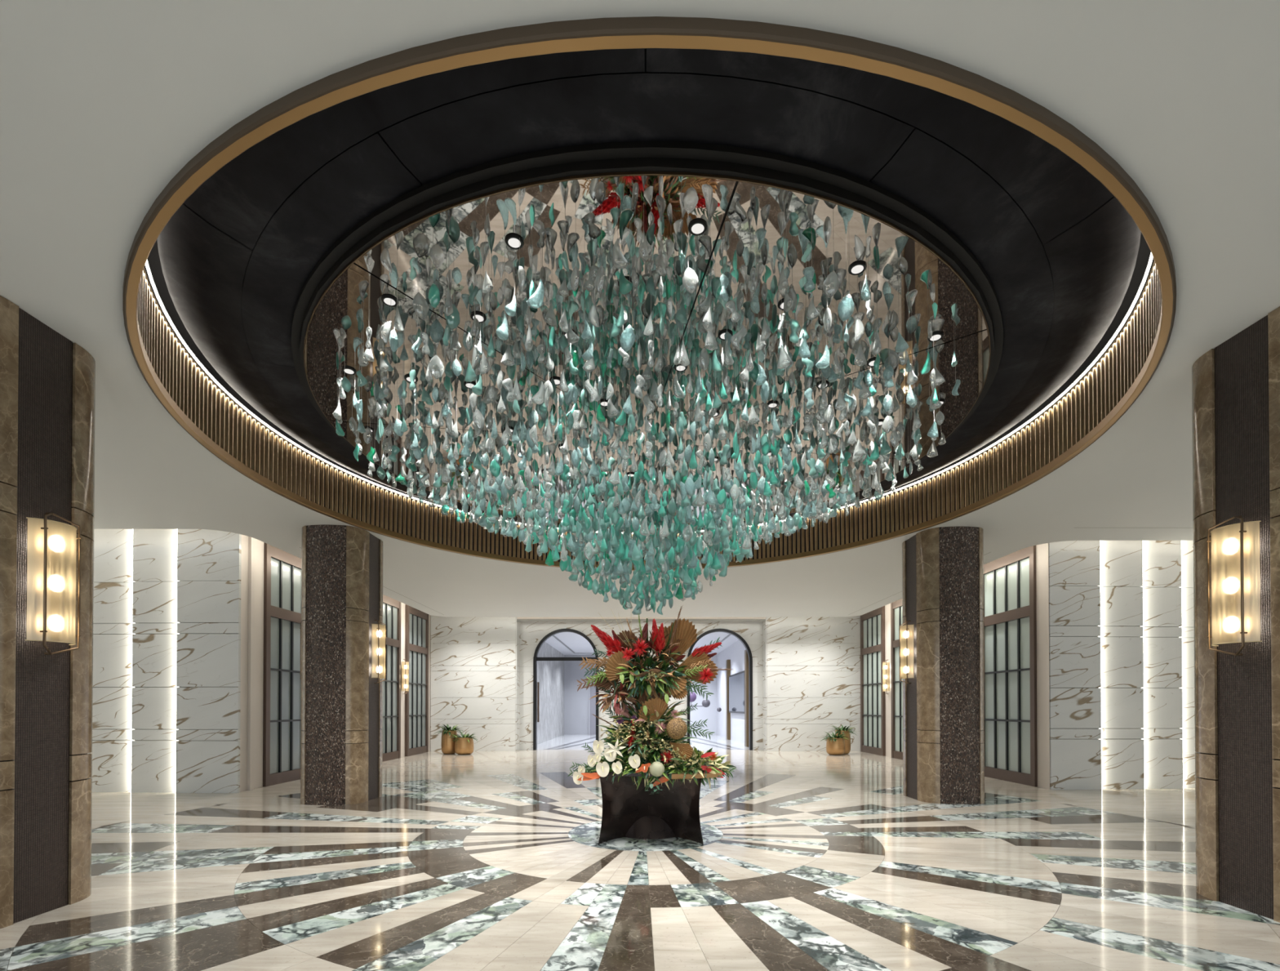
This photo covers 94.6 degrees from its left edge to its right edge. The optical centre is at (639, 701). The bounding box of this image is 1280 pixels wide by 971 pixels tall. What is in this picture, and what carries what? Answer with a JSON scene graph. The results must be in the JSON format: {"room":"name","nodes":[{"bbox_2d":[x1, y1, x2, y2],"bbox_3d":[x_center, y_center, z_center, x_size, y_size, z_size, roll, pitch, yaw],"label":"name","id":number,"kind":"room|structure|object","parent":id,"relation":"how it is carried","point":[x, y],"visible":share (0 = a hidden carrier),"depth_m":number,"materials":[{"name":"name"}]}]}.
{"room":"hotel lobby","nodes":[
{"label":"hotel lobby","id":0,"kind":"room"},
{"bbox_2d":[91,528,255,792],"bbox_3d":[-8.568,-0.714,9.807,4.076,4.400,0.400,0,-1,0],"label":"wall","id":1,"kind":"structure","parent":0,"point":[166,615],"depth_m":9.65,"materials":[{"name":"stone"}]},
{"bbox_2d":[238,534,430,791],"bbox_3d":[-6.735,-0.675,14.306,0.410,4.400,9.400,0,-1,0],"label":"wall","id":2,"kind":"structure","parent":0,"point":[260,545],"depth_m":10.15,"materials":[{"name":"paint"}]},
{"bbox_2d":[262,542,302,786],"bbox_3d":[-6.582,-0.642,11.176,0.074,4.280,1.660,0,-1,0],"label":"door","id":3,"kind":"structure","parent":2,"relation":"in","point":[282,730],"depth_m":10.81,"materials":[{"name":"brown wood"}]},
{"bbox_2d":[382,594,400,761],"bbox_3d":[-6.582,-0.606,15.336,0.074,4.280,1.660,0,-1,0],"label":"door","id":4,"kind":"structure","parent":2,"relation":"in","point":[391,740],"depth_m":15.68,"materials":[{"name":"brown metal"}]},
{"bbox_2d":[401,658,408,693],"bbox_3d":[-6.517,-0.692,16.407,0.166,0.970,0.302,0,-1,0],"label":"wall sconce","id":5,"kind":"object","parent":2,"relation":"attached to","point":[405,665],"visible":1,"depth_m":16.29,"materials":[{"name":"brown metal"}]},
{"bbox_2d":[404,604,428,755],"bbox_3d":[-6.582,-0.588,17.466,0.074,4.280,1.660,0,-1,0],"label":"door","id":6,"kind":"structure","parent":2,"relation":"in","point":[416,621],"depth_m":17.45,"materials":[{"name":"brown metal"}]},
{"bbox_2d":[537,641,564,744],"bbox_3d":[-3.875,-0.436,24.480,0.150,4.100,10.250,0,-1,0],"label":"wall","id":7,"kind":"structure","parent":0,"point":[550,673],"depth_m":25.11,"materials":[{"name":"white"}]},
{"bbox_2d":[0,0,1279,654],"bbox_3d":[0.000,-3.011,12.177,26.000,1.065,35.300,0,-1,0],"label":"ceiling","id":8,"kind":"structure","parent":0,"point":[103,103],"depth_m":2.89,"materials":[{"name":"white paint"}]},
{"bbox_2d":[122,16,1176,570],"bbox_3d":[0.060,-2.532,6.657,8.852,0.080,8.852,0,-1,0],"label":"trim","id":9,"kind":"structure","parent":8,"relation":"attached to","point":[1006,112],"depth_m":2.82,"materials":[{"name":"brown metal"}]},
{"bbox_2d":[137,253,1161,565],"bbox_3d":[0.060,-2.863,6.660,8.960,0.642,8.960,0,-1,0],"label":"cove","id":10,"kind":"object","parent":8,"relation":"attached to","point":[1077,412],"visible":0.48,"depth_m":7.07,"materials":[{"name":"brown wood"}]},
{"bbox_2d":[0,734,1279,970],"bbox_3d":[0.000,1.587,12.987,26.000,0.152,38.000,0,-1,0],"label":"floor","id":11,"kind":"structure","parent":0,"point":[477,860],"depth_m":4.71,"materials":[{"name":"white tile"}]},
{"bbox_2d":[0,295,95,928],"bbox_3d":[-4.500,-0.565,4.005,0.944,3.999,1.096,0,-1,0],"label":"column","id":12,"kind":"structure","parent":11,"relation":"on","point":[47,380],"depth_m":3.99,"materials":[{"name":"brown"}]},
{"bbox_2d":[25,511,82,654],"bbox_3d":[-3.962,-0.800,4.007,0.166,0.970,0.302,0,-1,0],"label":"wall sconce","id":13,"kind":"object","parent":12,"relation":"attached to","point":[51,544],"visible":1,"depth_m":3.93,"materials":[{"name":"glass"}]},
{"bbox_2d":[300,524,382,804],"bbox_3d":[-4.500,-0.521,8.965,0.944,3.999,1.096,0,-1,0],"label":"column","id":14,"kind":"structure","parent":11,"relation":"on","point":[341,704],"depth_m":8.46,"materials":[{"name":"brown stone"}]},
{"bbox_2d":[299,622,301,679],"bbox_3d":[-5.038,-0.757,8.967,0.166,0.970,0.302,0,-1,0],"label":"wall sconce","id":15,"kind":"object","parent":14,"relation":"attached to","point":[300,622],"visible":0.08,"depth_m":8.84,"materials":[{"name":"brown metal"}]},
{"bbox_2d":[371,619,386,683],"bbox_3d":[-3.962,-0.757,8.967,0.166,0.970,0.302,0,-1,0],"label":"wall sconce","id":16,"kind":"object","parent":14,"relation":"attached to","point":[378,630],"visible":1,"depth_m":8.87,"materials":[{"name":"brown metal"}]},
{"bbox_2d":[435,723,462,754],"bbox_3d":[-5.646,1.105,17.526,0.899,0.896,0.962,0,-1,0],"label":"planter","id":17,"kind":"object","parent":11,"relation":"on","point":[447,744],"visible":0.98,"depth_m":17.35,"materials":[{"name":"gold metal"}]},
{"bbox_2d":[449,730,478,754],"bbox_3d":[-5.186,1.203,17.375,0.935,0.698,0.900,0,-1,-26],"label":"planter","id":18,"kind":"object","parent":11,"relation":"on","point":[464,744],"visible":0.99,"depth_m":17.16,"materials":[{"name":"gold metal"}]},
{"bbox_2d":[584,765,703,844],"bbox_3d":[0.138,1.088,6.372,1.592,0.735,0.920,0,-1,0],"label":"planter","id":19,"kind":"object","parent":11,"relation":"on","point":[629,811],"visible":0.86,"depth_m":6.19,"materials":[{"name":"black metal"}]},
{"bbox_2d":[567,604,737,793],"bbox_3d":[0.185,-0.044,6.301,1.697,1.964,1.143,0,-1,10],"label":"flower arrangement","id":20,"kind":"object","parent":19,"relation":"on","point":[647,726],"visible":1,"depth_m":6.07,"materials":[{"name":"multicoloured plant"}]},
{"bbox_2d":[689,691,721,711],"bbox_3d":[2.008,0.594,25.546,3.017,2.057,0.640,0,-1,0],"label":"sculpture","id":21,"kind":"object","parent":11,"relation":"on","point":[705,703],"visible":0.56,"depth_m":25.38,"materials":[{"name":"purple"}]},
{"bbox_2d":[725,649,748,746],"bbox_3d":[3.779,-0.099,23.027,0.138,3.400,4.850,0,-1,0],"label":"doorway frame","id":22,"kind":"object","parent":11,"relation":"on","point":[746,656],"visible":0.75,"depth_m":20.89,"materials":[{"name":"brown metal"}]},
{"bbox_2d":[821,731,848,755],"bbox_3d":[5.717,1.214,17.235,0.937,0.674,0.909,0,-1,-37],"label":"planter","id":23,"kind":"object","parent":11,"relation":"on","point":[835,744],"visible":1,"depth_m":17.01,"materials":[{"name":"gold metal"}]},
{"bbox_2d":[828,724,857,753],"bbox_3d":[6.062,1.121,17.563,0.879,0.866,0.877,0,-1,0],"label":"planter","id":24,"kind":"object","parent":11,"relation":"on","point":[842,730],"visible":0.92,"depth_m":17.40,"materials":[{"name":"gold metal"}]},
{"bbox_2d":[902,526,984,804],"bbox_3d":[4.620,-0.521,9.045,0.944,3.999,1.096,0,-1,0],"label":"column","id":25,"kind":"structure","parent":11,"relation":"on","point":[943,566],"depth_m":8.54,"materials":[{"name":"brown stone"}]},
{"bbox_2d":[898,620,914,683],"bbox_3d":[4.082,-0.756,9.047,0.166,0.970,0.302,0,-1,0],"label":"wall sconce","id":26,"kind":"object","parent":25,"relation":"attached to","point":[906,658],"visible":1,"depth_m":8.95,"materials":[{"name":"brown metal"}]},
{"bbox_2d":[983,622,985,674],"bbox_3d":[5.158,-0.756,9.047,0.166,0.970,0.302,0,-1,0],"label":"wall sconce","id":27,"kind":"object","parent":25,"relation":"attached to","point":[984,623],"visible":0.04,"depth_m":8.92,"materials":[{"name":"brown metal"}]},
{"bbox_2d":[1191,306,1279,922],"bbox_3d":[4.620,-0.564,4.075,0.944,3.999,1.096,0,-1,0],"label":"column","id":28,"kind":"structure","parent":11,"relation":"on","point":[1236,383],"depth_m":4.09,"materials":[{"name":"brown"}]},
{"bbox_2d":[1205,515,1262,655],"bbox_3d":[4.082,-0.800,4.077,0.166,0.970,0.302,0,-1,0],"label":"wall sconce","id":29,"kind":"object","parent":28,"relation":"attached to","point":[1235,547],"visible":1,"depth_m":4.00,"materials":[{"name":"glass"}]},
{"bbox_2d":[564,654,716,734],"bbox_3d":[0.050,-0.391,29.704,8.100,4.100,0.200,0,-1,0],"label":"wall","id":30,"kind":"structure","parent":0,"point":[576,703],"depth_m":29.60,"materials":[{"name":"white paint"}]},
{"bbox_2d":[589,684,595,734],"bbox_3d":[-1.950,0.408,29.546,1.200,2.500,0.100,0,-1,0],"label":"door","id":31,"kind":"structure","parent":30,"relation":"in","point":[592,690],"depth_m":29.55,"materials":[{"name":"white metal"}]},
{"bbox_2d":[516,616,765,749],"bbox_3d":[0.040,-0.634,18.966,7.920,4.400,0.680,0,-1,0],"label":"wall","id":32,"kind":"structure","parent":0,"point":[533,629],"depth_m":19.11,"materials":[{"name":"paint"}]},
{"bbox_2d":[533,628,598,750],"bbox_3d":[-2.390,-0.395,19.149,2.110,3.925,0.190,0,-1,0],"label":"arch frame","id":33,"kind":"object","parent":32,"relation":"attached to","point":[535,684],"visible":0.92,"depth_m":19.07,"materials":[{"name":"black metal"}]},
{"bbox_2d":[687,628,752,750],"bbox_3d":[2.580,-0.395,19.149,2.110,3.925,0.190,0,-1,0],"label":"arch frame","id":34,"kind":"object","parent":32,"relation":"attached to","point":[739,637],"visible":0.88,"depth_m":19.07,"materials":[{"name":"black metal"}]},
{"bbox_2d":[430,614,860,751],"bbox_3d":[0.200,-0.634,18.981,13.800,4.400,0.750,0,-1,0],"label":"wall","id":35,"kind":"structure","parent":0,"point":[811,664],"depth_m":18.61,"materials":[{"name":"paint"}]},
{"bbox_2d":[157,48,1141,532],"bbox_3d":[0.060,-3.117,6.662,8.540,0.250,8.540,0,-1,0],"label":"ceiling","id":36,"kind":"structure","parent":0,"point":[993,192],"depth_m":3.46,"materials":[{"name":"black paint"}]},
{"bbox_2d":[299,157,995,529],"bbox_3d":[0.060,-3.077,6.662,6.760,0.300,6.760,0,-1,0],"label":"ceiling","id":37,"kind":"structure","parent":36,"relation":"attached to","point":[580,209],"depth_m":4.43,"materials":[{"name":"grey"}]},
{"bbox_2d":[341,366,356,374],"bbox_3d":[-2.583,-2.932,5.242,0.120,0.014,0.120,0,-1,0],"label":"recessed light","id":38,"kind":"object","parent":37,"relation":"in","point":[347,370],"visible":1,"depth_m":5.24,"materials":[{"name":"black"}]},
{"bbox_2d":[364,426,374,432],"bbox_3d":[-2.925,-2.923,6.361,0.120,0.014,0.120,0,-1,0],"label":"recessed light","id":39,"kind":"object","parent":37,"relation":"in","point":[372,430],"visible":0.49,"depth_m":6.37,"materials":[{"name":"black"}]},
{"bbox_2d":[380,294,398,306],"bbox_3d":[-1.839,-2.940,4.338,0.120,0.014,0.120,0,-1,0],"label":"recessed light","id":40,"kind":"object","parent":37,"relation":"in","point":[388,300],"visible":0.95,"depth_m":4.34,"materials":[{"name":"black"}]},
{"bbox_2d":[404,374,417,382],"bbox_3d":[-2.082,-2.931,5.372,0.120,0.014,0.120,0,-1,0],"label":"recessed light","id":41,"kind":"object","parent":37,"relation":"in","point":[406,377],"visible":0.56,"depth_m":5.37,"materials":[{"name":"black"}]},
{"bbox_2d":[463,381,475,388],"bbox_3d":[-1.574,-2.930,5.473,0.120,0.014,0.120,0,-1,0],"label":"recessed light","id":42,"kind":"object","parent":37,"relation":"in","point":[467,384],"visible":0.71,"depth_m":5.46,"materials":[{"name":"black"}]},
{"bbox_2d":[470,311,486,323],"bbox_3d":[-1.238,-2.939,4.524,0.120,0.014,0.120,0,-1,0],"label":"recessed light","id":43,"kind":"object","parent":37,"relation":"in","point":[481,317],"visible":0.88,"depth_m":4.51,"materials":[{"name":"black"}]},
{"bbox_2d":[503,426,513,432],"bbox_3d":[-1.410,-2.923,6.363,0.120,0.014,0.120,0,-1,0],"label":"recessed light","id":44,"kind":"object","parent":37,"relation":"in","point":[511,428],"visible":0.45,"depth_m":6.34,"materials":[{"name":"black"}]},
{"bbox_2d":[504,233,524,249],"bbox_3d":[-0.806,-2.945,3.788,0.120,0.014,0.120,0,-1,0],"label":"recessed light","id":45,"kind":"object","parent":37,"relation":"in","point":[512,240],"visible":0.98,"depth_m":3.78,"materials":[{"name":"black"}]},
{"bbox_2d":[549,377,559,385],"bbox_3d":[-0.769,-2.931,5.410,0.120,0.014,0.120,0,-1,0],"label":"recessed light","id":46,"kind":"object","parent":37,"relation":"in","point":[557,380],"visible":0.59,"depth_m":5.40,"materials":[{"name":"black"}]},
{"bbox_2d":[558,444,566,449],"bbox_3d":[-0.882,-2.919,6.782,0.120,0.014,0.120,0,-1,0],"label":"recessed light","id":47,"kind":"object","parent":37,"relation":"in","point":[560,446],"visible":0.56,"depth_m":6.75,"materials":[{"name":"black"}]},
{"bbox_2d":[562,329,577,340],"bbox_3d":[-0.564,-2.937,4.740,0.120,0.014,0.120,0,-1,0],"label":"recessed light","id":48,"kind":"object","parent":37,"relation":"in","point":[571,335],"visible":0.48,"depth_m":4.75,"materials":[{"name":"black"}]},
{"bbox_2d":[598,399,610,406],"bbox_3d":[-0.347,-2.928,5.802,0.120,0.014,0.120,0,-1,0],"label":"recessed light","id":49,"kind":"object","parent":37,"relation":"in","point":[603,402],"visible":0.91,"depth_m":5.80,"materials":[{"name":"black"}]},
{"bbox_2d":[617,276,632,287],"bbox_3d":[-0.096,-2.942,4.166,0.120,0.014,0.120,0,-1,0],"label":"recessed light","id":50,"kind":"object","parent":37,"relation":"in","point":[628,278],"visible":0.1,"depth_m":4.12,"materials":[{"name":"black"}]},
{"bbox_2d":[626,472,634,476],"bbox_3d":[-0.116,-2.912,7.594,0.120,0.014,0.120,0,-1,0],"label":"recessed light","id":51,"kind":"object","parent":37,"relation":"in","point":[628,473],"visible":0.69,"depth_m":7.59,"materials":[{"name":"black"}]},
{"bbox_2d":[332,209,960,614],"bbox_3d":[0.071,-1.958,6.671,6.191,1.938,6.217,0,-1,-38],"label":"chandelier","id":52,"kind":"object","parent":37,"relation":"hanging from","point":[625,550],"visible":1,"depth_m":5.56,"materials":[{"name":"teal glass"}]},
{"bbox_2d":[674,363,687,371],"bbox_3d":[0.358,-2.933,5.191,0.120,0.014,0.120,0,-1,0],"label":"recessed light","id":53,"kind":"object","parent":37,"relation":"in","point":[679,367],"visible":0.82,"depth_m":5.20,"materials":[{"name":"black"}]},
{"bbox_2d":[688,218,707,235],"bbox_3d":[0.359,-2.946,3.676,0.120,0.014,0.120,0,-1,0],"label":"recessed light","id":54,"kind":"object","parent":37,"relation":"in","point":[697,227],"visible":1,"depth_m":3.67,"materials":[{"name":"black"}]},
{"bbox_2d":[708,410,719,417],"bbox_3d":[0.751,-2.926,6.009,0.120,0.014,0.120,0,-1,0],"label":"recessed light","id":55,"kind":"object","parent":37,"relation":"in","point":[717,412],"visible":0.48,"depth_m":6.02,"materials":[{"name":"black"}]},
{"bbox_2d":[717,329,733,340],"bbox_3d":[0.684,-2.937,4.740,0.120,0.014,0.120,0,-1,0],"label":"recessed light","id":56,"kind":"object","parent":37,"relation":"in","point":[721,335],"visible":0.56,"depth_m":4.73,"materials":[{"name":"black"}]},
{"bbox_2d":[767,400,778,408],"bbox_3d":[1.310,-2.927,5.832,0.120,0.014,0.120,0,-1,0],"label":"recessed light","id":57,"kind":"object","parent":37,"relation":"in","point":[770,403],"visible":0.85,"depth_m":5.82,"materials":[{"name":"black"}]},
{"bbox_2d":[777,298,794,310],"bbox_3d":[1.081,-2.940,4.379,0.120,0.014,0.120,0,-1,0],"label":"recessed light","id":58,"kind":"object","parent":37,"relation":"in","point":[780,304],"visible":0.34,"depth_m":4.38,"materials":[{"name":"black"}]},
{"bbox_2d":[816,381,829,388],"bbox_3d":[1.694,-2.930,5.473,0.120,0.014,0.120,0,-1,0],"label":"recessed light","id":59,"kind":"object","parent":37,"relation":"in","point":[827,382],"visible":0.69,"depth_m":5.47,"materials":[{"name":"black"}]},
{"bbox_2d":[848,261,866,275],"bbox_3d":[1.479,-2.943,4.018,0.120,0.014,0.120,0,-1,0],"label":"recessed light","id":60,"kind":"object","parent":37,"relation":"in","point":[857,268],"visible":1,"depth_m":4.01,"materials":[{"name":"black"}]},
{"bbox_2d":[866,357,880,366],"bbox_3d":[2.025,-2.933,5.115,0.120,0.014,0.120,0,-1,0],"label":"recessed light","id":61,"kind":"object","parent":37,"relation":"in","point":[869,362],"visible":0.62,"depth_m":5.11,"materials":[{"name":"black"}]},
{"bbox_2d":[874,419,885,426],"bbox_3d":[2.518,-2.924,6.205,0.120,0.014,0.120,0,-1,0],"label":"recessed light","id":62,"kind":"object","parent":37,"relation":"in","point":[881,421],"visible":0.6,"depth_m":6.19,"materials":[{"name":"black"}]},
{"bbox_2d":[927,331,943,342],"bbox_3d":[2.382,-2.937,4.762,0.120,0.014,0.120,0,-1,0],"label":"recessed light","id":63,"kind":"object","parent":37,"relation":"in","point":[938,335],"visible":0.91,"depth_m":4.76,"materials":[{"name":"black"}]},
{"bbox_2d":[932,399,945,406],"bbox_3d":[2.932,-2.928,5.795,0.120,0.014,0.120,0,-1,0],"label":"recessed light","id":64,"kind":"object","parent":37,"relation":"in","point":[942,401],"visible":0.49,"depth_m":5.79,"materials":[{"name":"black"}]},
{"bbox_2d":[716,640,746,744],"bbox_3d":[3.925,-0.436,24.480,0.150,4.100,10.250,0,-1,0],"label":"wall","id":65,"kind":"structure","parent":0,"point":[735,652],"depth_m":24.98,"materials":[{"name":"white paint"}]},
{"bbox_2d":[728,670,744,713],"bbox_3d":[3.795,-0.324,23.004,0.106,1.550,3.800,0,-1,0],"label":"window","id":66,"kind":"structure","parent":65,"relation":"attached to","point":[736,681],"depth_m":22.84,"materials":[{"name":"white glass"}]},
{"bbox_2d":[884,542,1056,789],"bbox_3d":[7.115,-0.673,14.506,0.370,4.400,9.000,0,-1,0],"label":"wall","id":67,"kind":"structure","parent":0,"point":[1042,549],"depth_m":10.21,"materials":[{"name":"paint"}]},
{"bbox_2d":[860,605,885,755],"bbox_3d":[6.942,-0.586,17.651,0.074,4.280,1.690,0,-1,0],"label":"door","id":68,"kind":"structure","parent":67,"relation":"in","point":[873,701],"depth_m":17.62,"materials":[{"name":"brown metal"}]},
{"bbox_2d":[882,659,889,693],"bbox_3d":[6.897,-0.691,16.557,0.166,0.970,0.302,0,-1,0],"label":"wall sconce","id":69,"kind":"object","parent":67,"relation":"attached to","point":[886,665],"visible":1,"depth_m":16.44,"materials":[{"name":"beige glass"}]},
{"bbox_2d":[890,598,902,759],"bbox_3d":[6.942,-0.606,15.401,0.074,4.280,1.690,0,-1,0],"label":"door","id":70,"kind":"structure","parent":67,"relation":"in","point":[896,684],"depth_m":16.01,"materials":[{"name":"glass"}]},
{"bbox_2d":[983,545,1037,786],"bbox_3d":[6.942,-0.642,11.191,0.074,4.280,1.690,0,-1,0],"label":"door","id":71,"kind":"structure","parent":67,"relation":"in","point":[1010,602],"depth_m":11.08,"materials":[{"name":"brown wood"}]},
{"bbox_2d":[1035,540,1195,789],"bbox_3d":[8.878,-0.711,10.207,3.856,4.400,0.400,0,-1,0],"label":"wall","id":72,"kind":"structure","parent":0,"point":[1122,651],"depth_m":10.06,"materials":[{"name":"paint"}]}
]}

